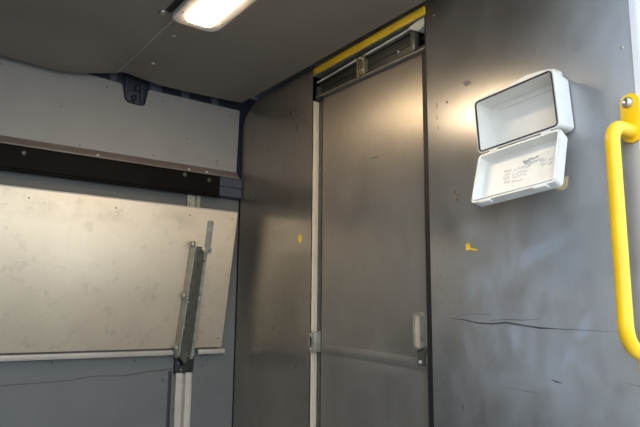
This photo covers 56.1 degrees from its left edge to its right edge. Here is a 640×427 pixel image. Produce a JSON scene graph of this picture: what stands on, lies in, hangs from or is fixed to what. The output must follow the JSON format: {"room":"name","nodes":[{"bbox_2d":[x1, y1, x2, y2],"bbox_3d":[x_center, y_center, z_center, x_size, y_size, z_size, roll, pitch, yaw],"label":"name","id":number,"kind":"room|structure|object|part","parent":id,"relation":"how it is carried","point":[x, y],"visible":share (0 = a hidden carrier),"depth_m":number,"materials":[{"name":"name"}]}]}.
{"room":"vehicle interior","nodes":[
{"label":"vehicle interior","id":0,"kind":"room"},
{"bbox_2d":[0,55,256,426],"bbox_3d":[-1.557,0.294,1.890,3.130,2.100,0.134,7,-11,-35],"label":"wall","id":1,"kind":"structure","parent":0,"point":[86,114],"depth_m":2.42,"materials":[{"name":"grey metal"}]},
{"bbox_2d":[0,184,237,361],"bbox_3d":[-1.126,0.207,2.084,1.834,0.608,0.130,7,-11,-35],"label":"panel","id":2,"kind":"object","parent":1,"relation":"attached to","point":[82,276],"visible":1,"depth_m":2.29,"materials":[{"name":"metal"}]},
{"bbox_3d":[-1.158,0.503,2.076,1.834,0.022,0.020,7,-11,-35],"label":"hinge rail","id":3,"kind":"part","parent":2,"relation":"part of","materials":[{"name":"metal"}]},
{"bbox_2d":[0,143,241,200],"bbox_3d":[-1.574,-0.266,1.895,2.994,0.114,0.046,7,-11,-35],"label":"rail","id":4,"kind":"object","parent":1,"relation":"attached to","point":[16,158],"visible":1,"depth_m":2.41,"materials":[{"name":"black metal"}]},
{"bbox_3d":[-0.412,-0.113,2.734,0.111,0.095,0.034,7,-11,-35],"label":"rail","id":5,"kind":"part","parent":4,"relation":"part of","materials":[{"name":"grey metal"}]},
{"bbox_2d":[121,75,149,105],"bbox_3d":[-0.788,-0.524,2.562,0.126,0.116,0.029,7,-11,-35],"label":"bracket","id":6,"kind":"object","parent":1,"relation":"attached to","point":[135,90],"visible":0.98,"depth_m":2.56,"materials":[{"name":"black rubber"}]},
{"bbox_3d":[-0.741,-0.548,2.617,0.920,0.130,0.014,7,-11,-35],"label":"roof rail","id":7,"kind":"part","parent":1,"relation":"part of","materials":[{"name":"black metal"}]},
{"bbox_2d":[172,372,191,426],"bbox_3d":[-0.574,1.055,2.441,0.072,0.792,0.020,7,-11,-35],"label":"upright","id":8,"kind":"object","parent":1,"relation":"attached to","point":[181,413],"visible":1,"depth_m":2.48,"materials":[{"name":"metal"}]},
{"bbox_2d":[173,220,213,373],"bbox_3d":[-0.527,0.345,2.494,0.122,0.636,0.166,7,-11,-35],"label":"bracket","id":9,"kind":"object","parent":1,"relation":"attached to","point":[191,296],"visible":1,"depth_m":2.48,"materials":[{"name":"metal"}]},
{"bbox_3d":[-0.515,0.375,2.489,0.016,0.447,0.139,8,-12,-39],"label":"strut arm","id":10,"kind":"part","parent":9,"relation":"part of","materials":[{"name":"metal"}]},
{"bbox_2d":[186,195,201,207],"bbox_3d":[-0.553,-0.006,2.622,0.067,0.146,0.020,7,-11,-35],"label":"upright","id":11,"kind":"object","parent":1,"relation":"attached to","point":[191,200],"visible":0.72,"depth_m":2.62,"materials":[{"name":"metal"}]},
{"bbox_2d":[0,0,425,102],"bbox_3d":[-1.042,-0.763,1.218,2.970,0.058,1.778,7,-11,-35],"label":"ceiling","id":12,"kind":"structure","parent":0,"point":[268,42],"depth_m":2.11,"materials":[{"name":"plastic"}]},
{"bbox_2d":[172,0,255,31],"bbox_3d":[-0.250,-0.661,1.765,0.168,0.019,0.600,7,-11,-35],"label":"recessed light","id":13,"kind":"object","parent":12,"relation":"in","point":[206,15],"visible":1,"depth_m":1.90,"materials":[{"name":"plastic"}]},
{"bbox_2d":[250,62,315,99],"bbox_3d":[-1.023,-0.846,1.302,3.180,0.030,1.988,7,-11,-35],"label":"trim","id":14,"kind":"structure","parent":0,"point":[311,67],"depth_m":2.70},
{"bbox_2d":[233,0,639,426],"bbox_3d":[0.206,0.330,2.010,0.132,2.100,1.848,7,-11,-35],"label":"wall","id":15,"kind":"structure","parent":0,"point":[524,330],"depth_m":1.62,"materials":[{"name":"metal"}]},
{"bbox_3d":[-0.205,0.450,2.456,0.004,1.999,0.580,7,-11,-35],"label":"panel","id":16,"kind":"part","parent":15,"relation":"part of","materials":[{"name":"metal"}]},
{"bbox_2d":[308,331,320,351],"bbox_3d":[-0.021,0.472,2.214,0.034,0.074,0.034,7,-11,-35],"label":"latch plate","id":17,"kind":"object","parent":15,"relation":"attached to","point":[315,336],"visible":1,"depth_m":2.20,"materials":[{"name":"metal"}]},
{"bbox_3d":[-0.031,0.472,2.209,0.006,0.072,0.030,7,-11,-35],"label":"plate","id":18,"kind":"part","parent":17,"relation":"part of","materials":[{"name":"metal"}]},
{"bbox_2d":[313,5,425,75],"bbox_3d":[0.157,-0.603,2.141,0.010,0.038,0.612,7,-11,-35],"label":"trim","id":19,"kind":"structure","parent":15,"relation":"attached to","point":[419,12],"depth_m":2.09,"materials":[{"name":"yellow metal"}]},
{"bbox_2d":[316,18,424,101],"bbox_3d":[0.171,-0.531,2.141,0.044,0.109,0.599,7,-12,-36],"label":"door track","id":20,"kind":"object","parent":15,"relation":"attached to","point":[404,46],"visible":0.95,"depth_m":2.10,"materials":[{"name":"metal"}]},
{"bbox_2d":[321,44,432,426],"bbox_3d":[0.175,0.414,1.988,0.046,1.885,0.585,7,-11,-35],"label":"door","id":21,"kind":"structure","parent":15,"relation":"in","point":[376,327],"depth_m":2.01,"materials":[{"name":"metal"}]},
{"bbox_3d":[0.297,0.353,1.807,0.017,0.110,0.035,7,-11,-35],"label":"pull handle","id":22,"kind":"part","parent":21,"relation":"part of","materials":[{"name":"metal"}]},
{"bbox_3d":[0.304,0.431,1.789,0.011,0.045,0.030,7,-11,-35],"label":"lock plate","id":23,"kind":"part","parent":21,"relation":"part of","materials":[{"name":"metal"}]},
{"bbox_2d":[466,243,477,250],"bbox_3d":[0.416,0.092,1.647,0.001,0.024,0.040,7,-11,-35],"label":"scrap","id":24,"kind":"object","parent":15,"relation":"attached to","point":[468,244],"visible":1,"depth_m":1.65,"materials":[{"name":"yellow paper"}]},
{"bbox_2d":[471,69,573,206],"bbox_3d":[0.492,-0.193,1.479,0.128,0.340,0.261,7,-11,-35],"label":"box","id":25,"kind":"object","parent":15,"relation":"attached to","point":[522,126],"visible":1,"depth_m":1.49,"materials":[{"name":"white plastic"}]},
{"bbox_3d":[0.476,-0.106,1.443,0.076,0.156,0.245,7,-11,-35],"label":"lid","id":26,"kind":"part","parent":25,"relation":"part of","materials":[{"name":"white plastic"}]},
{"bbox_3d":[0.512,0.282,1.484,0.005,2.030,0.636,7,-11,-35],"label":"panel","id":27,"kind":"part","parent":15,"relation":"part of","materials":[{"name":"metal"}]},
{"bbox_2d":[555,176,567,189],"bbox_3d":[0.579,-0.071,1.448,0.001,0.033,0.045,7,-11,-35],"label":"scrap","id":28,"kind":"object","parent":15,"relation":"attached to","point":[565,182],"visible":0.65,"depth_m":1.44,"materials":[{"name":"beige paper"}]},
{"bbox_2d":[604,93,639,369],"bbox_3d":[0.643,0.055,1.249,0.101,0.659,0.043,7,-11,-35],"label":"handle","id":29,"kind":"object","parent":15,"relation":"attached to","point":[628,127],"visible":1,"depth_m":1.23,"materials":[{"name":"metal"}]},
{"bbox_2d":[621,97,632,107],"bbox_3d":[0.680,-0.245,1.328,0.002,0.025,0.025,7,-11,-35],"label":"bolt","id":30,"kind":"object","parent":29,"relation":"in","point":[626,102],"depth_m":1.32,"materials":[{"name":"metal"}]},
{"bbox_3d":[0.685,-0.210,1.321,0.005,0.112,0.043,7,-11,-35],"label":"plate","id":31,"kind":"part","parent":29,"relation":"part of","materials":[{"name":"yellow metal"}]},
{"bbox_3d":[-0.498,0.051,0.341,3.000,2.100,0.060,7,-11,-35],"label":"wall","id":32,"kind":"structure","parent":0,"visible":0},
{"bbox_2d":[628,0,639,143],"bbox_3d":[0.763,0.221,1.250,0.134,2.080,0.072,7,-11,-35],"label":"trim","id":33,"kind":"structure","parent":32,"relation":"attached to","point":[634,5],"depth_m":1.33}
]}

